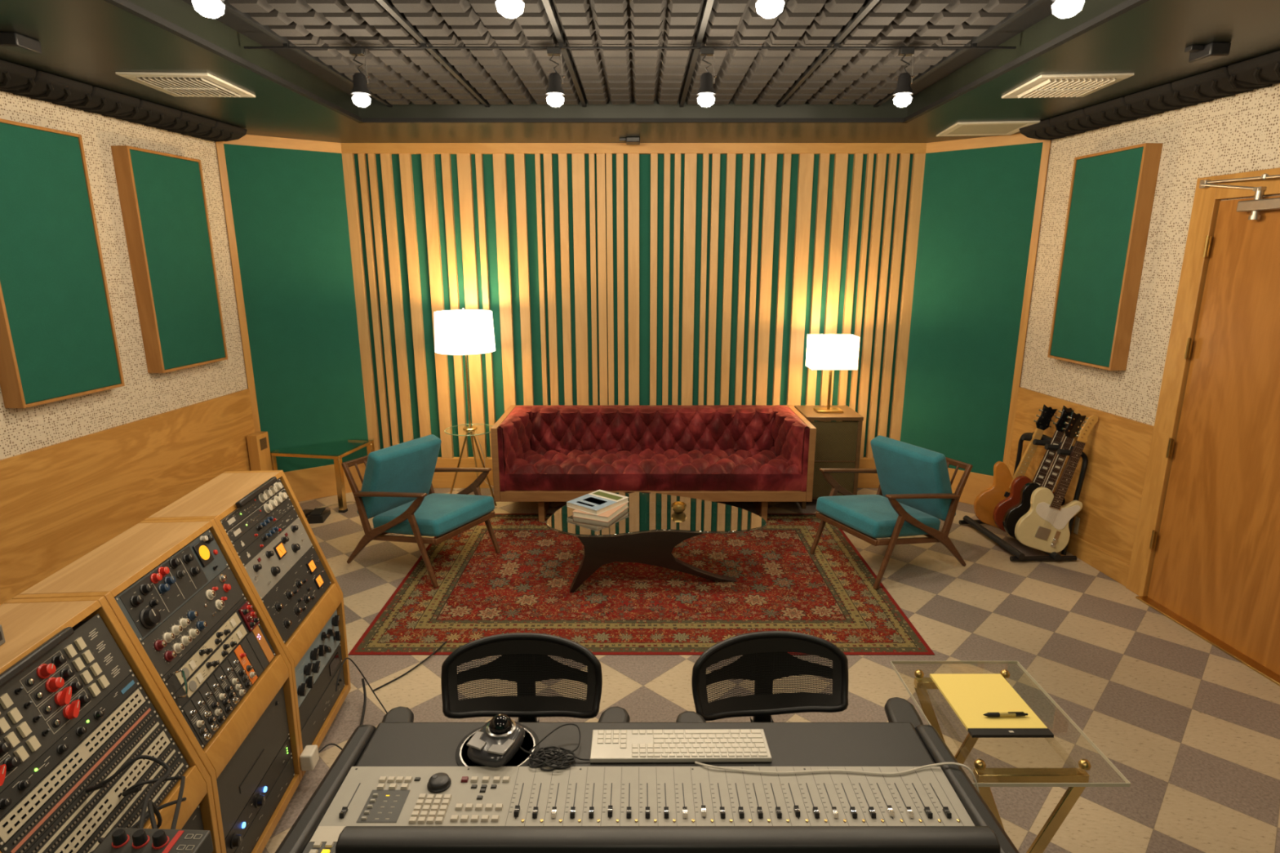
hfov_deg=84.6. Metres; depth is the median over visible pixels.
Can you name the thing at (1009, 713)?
ballpoint pen
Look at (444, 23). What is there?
ceiling panel
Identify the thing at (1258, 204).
door closer
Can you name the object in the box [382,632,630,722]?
chair
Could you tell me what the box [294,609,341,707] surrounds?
equalizer
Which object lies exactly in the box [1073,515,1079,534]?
wall outlet
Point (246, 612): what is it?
preamp
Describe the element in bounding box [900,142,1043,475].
acoustic panel
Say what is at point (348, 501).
cable
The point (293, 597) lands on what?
compressor
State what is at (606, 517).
book
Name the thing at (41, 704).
unit
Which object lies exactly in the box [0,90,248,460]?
wall
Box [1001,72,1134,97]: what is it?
ceiling vent
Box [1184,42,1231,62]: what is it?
ceiling sensor
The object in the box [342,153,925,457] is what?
wall
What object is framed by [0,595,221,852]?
equipment rack
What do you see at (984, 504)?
electric guitar
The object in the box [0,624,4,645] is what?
metal box
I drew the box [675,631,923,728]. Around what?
chair
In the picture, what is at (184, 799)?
cable
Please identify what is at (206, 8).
track light
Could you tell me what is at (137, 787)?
cable
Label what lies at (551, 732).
loose cable
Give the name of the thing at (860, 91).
ceiling panel
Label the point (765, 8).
track light
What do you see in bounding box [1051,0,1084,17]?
track light
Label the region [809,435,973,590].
lounge chair
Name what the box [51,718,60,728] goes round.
socket
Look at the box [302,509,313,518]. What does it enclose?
foot pedal
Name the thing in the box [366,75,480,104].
ceiling panel
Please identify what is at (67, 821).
patchbay
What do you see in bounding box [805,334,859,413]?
table lamp
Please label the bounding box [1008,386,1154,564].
wainscoting
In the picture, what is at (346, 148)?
trim
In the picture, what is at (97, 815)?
patchbay
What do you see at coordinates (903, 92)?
track light
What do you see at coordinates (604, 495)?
print
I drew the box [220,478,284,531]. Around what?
preamp
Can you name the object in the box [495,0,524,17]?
track light
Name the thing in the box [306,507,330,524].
foot pedal
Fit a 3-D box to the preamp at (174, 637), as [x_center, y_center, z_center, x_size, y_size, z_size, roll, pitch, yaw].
[-1.417,0.603,2.115,0.235,0.171,0.482,-1,14,-4]
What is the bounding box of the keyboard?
[590,728,772,763]
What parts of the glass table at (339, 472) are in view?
leg, rail, leg, rail, rail, leg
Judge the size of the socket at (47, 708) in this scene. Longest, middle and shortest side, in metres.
0.022 x 0.022 x 0.004 m
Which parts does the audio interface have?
knob, knob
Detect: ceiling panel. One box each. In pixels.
[227,0,420,46]
[304,42,455,79]
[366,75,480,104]
[391,0,557,46]
[437,40,570,79]
[468,75,580,104]
[552,0,704,46]
[566,40,693,79]
[577,75,685,104]
[684,75,795,104]
[692,40,822,79]
[702,0,865,46]
[785,75,897,104]
[808,42,955,79]
[839,0,1028,46]
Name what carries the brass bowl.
on the coffee table at (648, 531)
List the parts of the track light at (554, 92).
bulb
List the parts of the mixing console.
fader panel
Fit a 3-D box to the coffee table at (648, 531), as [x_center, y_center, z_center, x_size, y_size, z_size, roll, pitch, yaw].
[0.095,0.698,4.358,1.282,0.400,0.845,0,13,0]
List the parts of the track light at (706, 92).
bulb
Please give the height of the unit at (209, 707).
0.188 m
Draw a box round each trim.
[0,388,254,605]
[104,0,1149,123]
[215,141,260,432]
[222,0,1044,106]
[223,134,342,153]
[340,142,926,154]
[925,133,1043,153]
[1003,139,1051,468]
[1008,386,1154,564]
[1135,595,1279,686]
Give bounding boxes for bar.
[0,626,74,687]
[235,476,277,507]
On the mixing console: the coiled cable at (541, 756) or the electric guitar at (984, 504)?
the coiled cable at (541, 756)
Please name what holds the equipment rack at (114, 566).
on the floor
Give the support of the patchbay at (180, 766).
in the equipment rack at (28, 624)
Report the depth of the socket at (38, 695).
1.54 m
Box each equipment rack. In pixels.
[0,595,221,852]
[12,519,302,852]
[143,470,351,776]
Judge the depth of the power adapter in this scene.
2.57 m
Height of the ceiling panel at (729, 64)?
0.054 m
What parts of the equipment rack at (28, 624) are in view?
panel, rail, rail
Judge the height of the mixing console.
0.838 m
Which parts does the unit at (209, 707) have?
knob, knob, knob, knob, knob, knob, knob, knob, knob, knob, knob, knob, knob, knob, knob, knob, knob, knob, knob, knob, knob, knob, knob, knob, knob, knob, knob, knob, knob, knob, knob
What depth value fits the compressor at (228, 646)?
2.09 m
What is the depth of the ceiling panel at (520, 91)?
4.07 m
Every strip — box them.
[0,59,246,142]
[1019,50,1279,140]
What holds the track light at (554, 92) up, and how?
hanging from the track
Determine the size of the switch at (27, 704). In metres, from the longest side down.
0.015 x 0.013 x 0.012 m
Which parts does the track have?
rod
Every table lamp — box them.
[434,306,495,431]
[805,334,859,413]
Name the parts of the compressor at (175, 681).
knob, cream plate, knob, knob, knob, knob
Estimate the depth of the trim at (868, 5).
3.17 m
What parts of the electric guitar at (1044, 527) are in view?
bridge plate, control plate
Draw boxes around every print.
[567,493,616,510]
[576,501,593,506]
[582,497,605,504]
[592,491,622,500]
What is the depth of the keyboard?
1.70 m
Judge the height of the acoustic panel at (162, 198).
1.305 m
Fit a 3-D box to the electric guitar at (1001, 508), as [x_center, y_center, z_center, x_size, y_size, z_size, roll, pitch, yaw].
[2.634,0.313,4.684,0.460,0.911,0.112,1,14,4]
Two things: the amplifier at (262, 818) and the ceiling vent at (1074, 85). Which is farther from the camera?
the ceiling vent at (1074, 85)
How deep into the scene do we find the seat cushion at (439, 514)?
4.33 m
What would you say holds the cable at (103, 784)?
attached to the patchbay at (36, 826)
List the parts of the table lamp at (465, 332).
lamp shade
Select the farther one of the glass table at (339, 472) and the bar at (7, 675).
the glass table at (339, 472)
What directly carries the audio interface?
in the equipment rack at (114, 566)
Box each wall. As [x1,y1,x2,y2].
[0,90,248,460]
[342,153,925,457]
[1019,83,1279,426]
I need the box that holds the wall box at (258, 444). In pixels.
[246,431,272,471]
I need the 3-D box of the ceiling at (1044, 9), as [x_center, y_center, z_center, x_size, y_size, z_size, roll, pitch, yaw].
[-0.045,-1.406,1.534,3.530,0.050,6.060,0,13,0]
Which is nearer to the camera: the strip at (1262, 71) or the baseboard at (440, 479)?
the strip at (1262, 71)
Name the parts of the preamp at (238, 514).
knob, knob, knob, knob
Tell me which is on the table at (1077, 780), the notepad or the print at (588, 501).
the notepad
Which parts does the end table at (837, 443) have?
leg, panel, leg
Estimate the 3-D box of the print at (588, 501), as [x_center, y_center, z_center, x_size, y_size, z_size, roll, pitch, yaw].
[-0.290,0.455,4.238,0.240,0.001,0.186,10,17,37]
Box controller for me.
[93,827,213,852]
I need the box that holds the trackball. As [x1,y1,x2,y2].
[455,713,539,768]
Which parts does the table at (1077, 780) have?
corner knob, leg, cross rail, leg, corner knob, leg, corner knob, cross rail, leg, corner knob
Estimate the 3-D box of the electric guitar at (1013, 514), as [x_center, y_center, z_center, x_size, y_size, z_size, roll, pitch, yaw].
[2.634,0.345,4.575,0.439,0.896,0.111,1,14,4]
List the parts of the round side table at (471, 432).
leg, leg, leg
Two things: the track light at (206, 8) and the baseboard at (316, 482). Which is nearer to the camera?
the track light at (206, 8)
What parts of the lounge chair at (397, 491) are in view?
post, rail, leg, armrest, rail, leg, post, armrest, rail, leg, leg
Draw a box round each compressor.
[164,600,247,696]
[171,620,249,709]
[244,517,312,599]
[261,546,331,644]
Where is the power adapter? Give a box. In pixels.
[299,657,387,771]
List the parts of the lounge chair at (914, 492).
leg, leg, rail, armrest, post, leg, rail, armrest, leg, rail, post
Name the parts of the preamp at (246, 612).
knob, knob, knob, knob, knob, knob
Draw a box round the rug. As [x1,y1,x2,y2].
[348,513,934,655]
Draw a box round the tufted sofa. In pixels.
[490,404,816,521]
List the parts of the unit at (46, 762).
knob, knob, knob, knob, knob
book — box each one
[566,489,628,515]
[572,502,628,522]
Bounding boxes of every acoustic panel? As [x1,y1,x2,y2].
[0,118,124,408]
[111,145,227,373]
[223,143,368,472]
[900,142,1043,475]
[1047,142,1162,370]
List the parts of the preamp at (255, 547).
knob, knob, knob, knob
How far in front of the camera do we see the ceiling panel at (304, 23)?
2.88 m
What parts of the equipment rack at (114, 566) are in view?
panel, panel, knob, knob, knob, knob, knob, rail, knob, knob, knob, channel strip, knob, handle, knob, knob, knob, knob, handle bracket, knob, panel, rail, rail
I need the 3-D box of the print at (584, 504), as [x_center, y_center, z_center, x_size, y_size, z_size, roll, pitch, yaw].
[-0.326,0.463,4.203,0.132,0.001,0.024,10,17,37]
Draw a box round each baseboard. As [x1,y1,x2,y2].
[284,462,365,502]
[431,457,879,488]
[947,467,993,505]
[1066,533,1129,586]
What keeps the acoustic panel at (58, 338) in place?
attached to the wall at (144, 394)
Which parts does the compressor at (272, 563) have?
knob, knob, knob, knob, knob, knob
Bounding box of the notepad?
[929,674,1053,737]
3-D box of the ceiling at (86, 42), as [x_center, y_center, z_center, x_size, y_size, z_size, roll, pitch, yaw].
[0.000,-1.403,1.797,7.500,0.200,7.750,0,13,0]
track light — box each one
[191,0,224,17]
[348,46,371,106]
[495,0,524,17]
[545,46,564,106]
[696,46,716,106]
[755,0,784,17]
[893,46,915,106]
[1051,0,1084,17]
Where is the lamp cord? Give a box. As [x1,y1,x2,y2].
[475,435,493,487]
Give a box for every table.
[270,439,374,512]
[444,423,497,506]
[546,491,766,592]
[794,405,863,508]
[890,661,1130,852]
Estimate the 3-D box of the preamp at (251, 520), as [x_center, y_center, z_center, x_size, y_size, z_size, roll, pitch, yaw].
[-1.499,0.355,2.614,0.217,0.103,0.482,-1,14,-4]
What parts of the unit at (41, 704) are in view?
knob, knob, knob, knob, knob, knob, knob, knob, knob, knob, knob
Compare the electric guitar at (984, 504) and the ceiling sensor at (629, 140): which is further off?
the ceiling sensor at (629, 140)
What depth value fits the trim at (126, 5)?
3.69 m
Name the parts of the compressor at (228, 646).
knob, cream plate, knob, knob, knob, knob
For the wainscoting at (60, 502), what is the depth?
3.98 m
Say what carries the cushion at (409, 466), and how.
on the lounge chair at (397, 491)
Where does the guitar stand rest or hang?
on the floor
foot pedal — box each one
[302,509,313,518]
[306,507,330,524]
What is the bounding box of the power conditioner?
[298,643,342,729]
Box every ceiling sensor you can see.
[0,31,42,53]
[619,137,639,144]
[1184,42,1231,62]
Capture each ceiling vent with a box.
[115,71,255,97]
[936,120,1039,136]
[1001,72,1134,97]
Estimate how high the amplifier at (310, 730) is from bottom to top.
0.110 m
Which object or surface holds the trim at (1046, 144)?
attached to the acoustic panel at (978, 205)
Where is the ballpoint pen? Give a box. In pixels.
[982,711,1027,717]
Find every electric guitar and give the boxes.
[973,404,1057,528]
[992,405,1074,532]
[1002,411,1086,538]
[1014,414,1097,553]
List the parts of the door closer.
arm, arm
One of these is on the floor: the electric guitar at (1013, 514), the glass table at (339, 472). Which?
the glass table at (339, 472)
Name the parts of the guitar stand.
padded rail, neck frame, padded rail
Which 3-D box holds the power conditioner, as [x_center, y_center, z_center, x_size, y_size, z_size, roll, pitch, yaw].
[-1.365,1.029,2.786,0.203,0.087,0.482,-1,14,-4]
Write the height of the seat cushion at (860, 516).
0.169 m
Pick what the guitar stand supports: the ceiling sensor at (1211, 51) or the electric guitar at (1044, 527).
the electric guitar at (1044, 527)
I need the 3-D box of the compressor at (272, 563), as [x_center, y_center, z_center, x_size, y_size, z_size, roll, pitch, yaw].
[-1.446,0.518,2.657,0.239,0.188,0.482,-1,14,-4]
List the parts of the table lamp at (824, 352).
lamp shade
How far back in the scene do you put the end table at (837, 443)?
5.38 m
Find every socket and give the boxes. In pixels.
[25,676,34,687]
[34,690,43,701]
[43,704,52,714]
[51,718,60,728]
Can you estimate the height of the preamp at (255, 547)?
0.103 m
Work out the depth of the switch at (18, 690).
1.50 m
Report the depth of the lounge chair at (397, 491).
4.34 m
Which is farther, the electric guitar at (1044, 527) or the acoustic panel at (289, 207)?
the acoustic panel at (289, 207)
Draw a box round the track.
[244,43,1016,48]
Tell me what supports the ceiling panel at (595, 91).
attached to the ceiling at (1044, 9)
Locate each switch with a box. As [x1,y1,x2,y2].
[14,686,23,694]
[23,701,32,708]
[32,715,41,722]
[41,728,50,736]
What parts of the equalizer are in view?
knob, knob, knob, knob, knob, knob, knob, knob, knob, knob, knob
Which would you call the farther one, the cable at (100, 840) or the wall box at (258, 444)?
the wall box at (258, 444)
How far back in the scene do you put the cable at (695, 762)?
1.62 m
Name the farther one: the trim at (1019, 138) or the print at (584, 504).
the trim at (1019, 138)
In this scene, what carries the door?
in the wall at (1237, 133)
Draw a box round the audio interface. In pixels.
[224,735,292,852]
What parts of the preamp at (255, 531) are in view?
knob, knob, knob, knob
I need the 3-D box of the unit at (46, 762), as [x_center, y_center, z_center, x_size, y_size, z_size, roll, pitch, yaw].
[-1.373,0.739,1.586,0.209,0.099,0.482,-1,14,-4]
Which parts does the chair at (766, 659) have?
armrest, frame, armrest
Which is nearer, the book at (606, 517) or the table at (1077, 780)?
the table at (1077, 780)
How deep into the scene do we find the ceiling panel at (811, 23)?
2.89 m
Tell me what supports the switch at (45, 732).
attached to the unit at (41, 704)
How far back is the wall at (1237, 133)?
3.97 m
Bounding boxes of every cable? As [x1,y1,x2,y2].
[84,755,171,828]
[89,837,105,852]
[121,776,185,829]
[129,797,186,828]
[147,800,162,829]
[313,501,355,509]
[360,678,366,725]
[373,641,446,691]
[519,746,589,771]
[528,723,580,768]
[694,761,979,793]
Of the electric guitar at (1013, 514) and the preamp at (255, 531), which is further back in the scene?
the electric guitar at (1013, 514)
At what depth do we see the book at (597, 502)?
4.24 m
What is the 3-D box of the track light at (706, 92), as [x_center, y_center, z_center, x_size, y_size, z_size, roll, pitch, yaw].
[0.303,-1.584,3.194,0.090,0.245,0.088,0,13,0]
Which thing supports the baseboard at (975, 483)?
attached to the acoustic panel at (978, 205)
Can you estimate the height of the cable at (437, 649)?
0.016 m
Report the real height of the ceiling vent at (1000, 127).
0.012 m
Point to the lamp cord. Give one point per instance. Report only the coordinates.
(476, 435)
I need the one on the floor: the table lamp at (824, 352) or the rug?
the rug
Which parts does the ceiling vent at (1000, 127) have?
panel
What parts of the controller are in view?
knob, knob, knob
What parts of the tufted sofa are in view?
panel, leg, backrest, panel, rail, seat, leg, panel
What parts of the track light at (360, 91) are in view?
bulb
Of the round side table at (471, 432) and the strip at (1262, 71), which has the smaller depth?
the strip at (1262, 71)
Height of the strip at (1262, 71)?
0.086 m
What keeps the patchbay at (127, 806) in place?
in the equipment rack at (28, 624)
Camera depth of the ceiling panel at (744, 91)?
4.07 m
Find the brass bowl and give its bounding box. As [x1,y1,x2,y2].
[671,501,686,512]
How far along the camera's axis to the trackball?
1.68 m
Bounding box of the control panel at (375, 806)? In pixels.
[355,790,409,822]
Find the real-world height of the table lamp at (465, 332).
0.940 m
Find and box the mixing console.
[275,722,1019,852]
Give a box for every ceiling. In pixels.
[0,0,1279,142]
[182,0,1054,98]
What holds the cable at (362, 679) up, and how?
on the floor
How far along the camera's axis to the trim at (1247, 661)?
3.57 m
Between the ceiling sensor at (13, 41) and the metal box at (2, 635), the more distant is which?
the ceiling sensor at (13, 41)
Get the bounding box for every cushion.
[357,434,441,519]
[372,493,494,537]
[816,494,940,537]
[870,435,955,520]
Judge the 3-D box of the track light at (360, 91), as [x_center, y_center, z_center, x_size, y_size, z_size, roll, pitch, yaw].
[-1.272,-1.584,3.194,0.090,0.245,0.088,0,13,0]
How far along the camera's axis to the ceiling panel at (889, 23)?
2.88 m
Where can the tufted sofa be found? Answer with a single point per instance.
(764, 454)
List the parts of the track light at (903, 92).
bulb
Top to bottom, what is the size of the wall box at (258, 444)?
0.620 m
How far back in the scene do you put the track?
3.16 m
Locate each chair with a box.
[341,434,500,588]
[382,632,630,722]
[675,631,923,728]
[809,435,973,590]
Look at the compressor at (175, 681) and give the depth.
2.08 m
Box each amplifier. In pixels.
[234,755,294,852]
[301,662,345,750]
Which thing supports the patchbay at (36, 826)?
in the equipment rack at (28, 624)
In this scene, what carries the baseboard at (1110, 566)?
attached to the wall at (1237, 133)
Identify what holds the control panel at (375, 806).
on the mixing console
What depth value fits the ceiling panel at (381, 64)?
3.48 m
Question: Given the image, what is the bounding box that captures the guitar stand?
[959,431,1088,561]
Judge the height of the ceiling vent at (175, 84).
0.024 m
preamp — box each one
[140,566,244,678]
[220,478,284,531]
[226,488,288,543]
[232,497,293,555]
[238,507,298,565]
[238,600,259,631]
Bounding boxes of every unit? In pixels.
[0,613,133,792]
[0,671,140,818]
[179,622,275,748]
[216,685,288,839]
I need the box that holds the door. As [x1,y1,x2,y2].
[1147,195,1279,675]
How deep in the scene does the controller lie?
1.25 m
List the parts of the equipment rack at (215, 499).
panel, panel, rail, panel, rail, rail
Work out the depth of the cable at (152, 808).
1.42 m
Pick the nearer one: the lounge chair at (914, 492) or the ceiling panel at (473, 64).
the ceiling panel at (473, 64)
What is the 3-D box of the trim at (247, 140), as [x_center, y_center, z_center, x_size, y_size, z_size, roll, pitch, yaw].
[-2.602,-2.056,5.106,0.819,0.073,0.034,-10,17,-35]
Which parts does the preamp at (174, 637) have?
knob, knob, knob, knob, knob, knob, knob, knob, knob, knob, knob, knob, knob, knob, knob, knob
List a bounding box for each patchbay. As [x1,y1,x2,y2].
[0,684,148,848]
[0,698,156,852]
[25,712,164,852]
[52,726,173,852]
[77,740,181,852]
[120,753,189,828]
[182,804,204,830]
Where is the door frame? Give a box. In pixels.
[1125,167,1279,595]
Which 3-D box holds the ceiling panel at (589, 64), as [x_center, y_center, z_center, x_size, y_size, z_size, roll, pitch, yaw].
[-0.045,-1.837,3.549,0.590,0.054,0.610,0,13,0]
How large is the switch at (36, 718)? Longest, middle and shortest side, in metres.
0.015 x 0.013 x 0.012 m
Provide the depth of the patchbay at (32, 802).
1.56 m
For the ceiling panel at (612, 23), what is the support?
attached to the ceiling at (1044, 9)
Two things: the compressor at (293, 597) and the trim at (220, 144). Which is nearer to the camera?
the compressor at (293, 597)
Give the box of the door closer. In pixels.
[1199,173,1279,219]
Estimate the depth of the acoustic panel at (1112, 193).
4.21 m
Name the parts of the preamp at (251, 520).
knob, knob, knob, knob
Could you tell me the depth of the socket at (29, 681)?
1.54 m
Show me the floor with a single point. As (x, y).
(1193, 731)
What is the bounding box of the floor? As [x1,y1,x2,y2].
[262,488,1279,852]
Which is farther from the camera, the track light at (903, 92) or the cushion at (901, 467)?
the cushion at (901, 467)
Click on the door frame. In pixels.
(1206, 204)
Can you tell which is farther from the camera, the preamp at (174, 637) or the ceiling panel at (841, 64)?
the ceiling panel at (841, 64)
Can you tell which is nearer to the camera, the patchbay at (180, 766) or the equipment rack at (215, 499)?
the patchbay at (180, 766)
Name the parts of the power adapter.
cord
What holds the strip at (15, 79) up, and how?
attached to the ceiling at (86, 42)
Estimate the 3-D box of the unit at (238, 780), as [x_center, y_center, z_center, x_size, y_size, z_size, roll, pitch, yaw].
[-1.321,1.048,2.229,0.207,0.212,0.482,-1,14,-4]
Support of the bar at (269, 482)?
attached to the equipment rack at (215, 499)
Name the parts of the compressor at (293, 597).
knob, knob, knob, knob, knob, knob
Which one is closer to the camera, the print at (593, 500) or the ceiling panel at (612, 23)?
the ceiling panel at (612, 23)

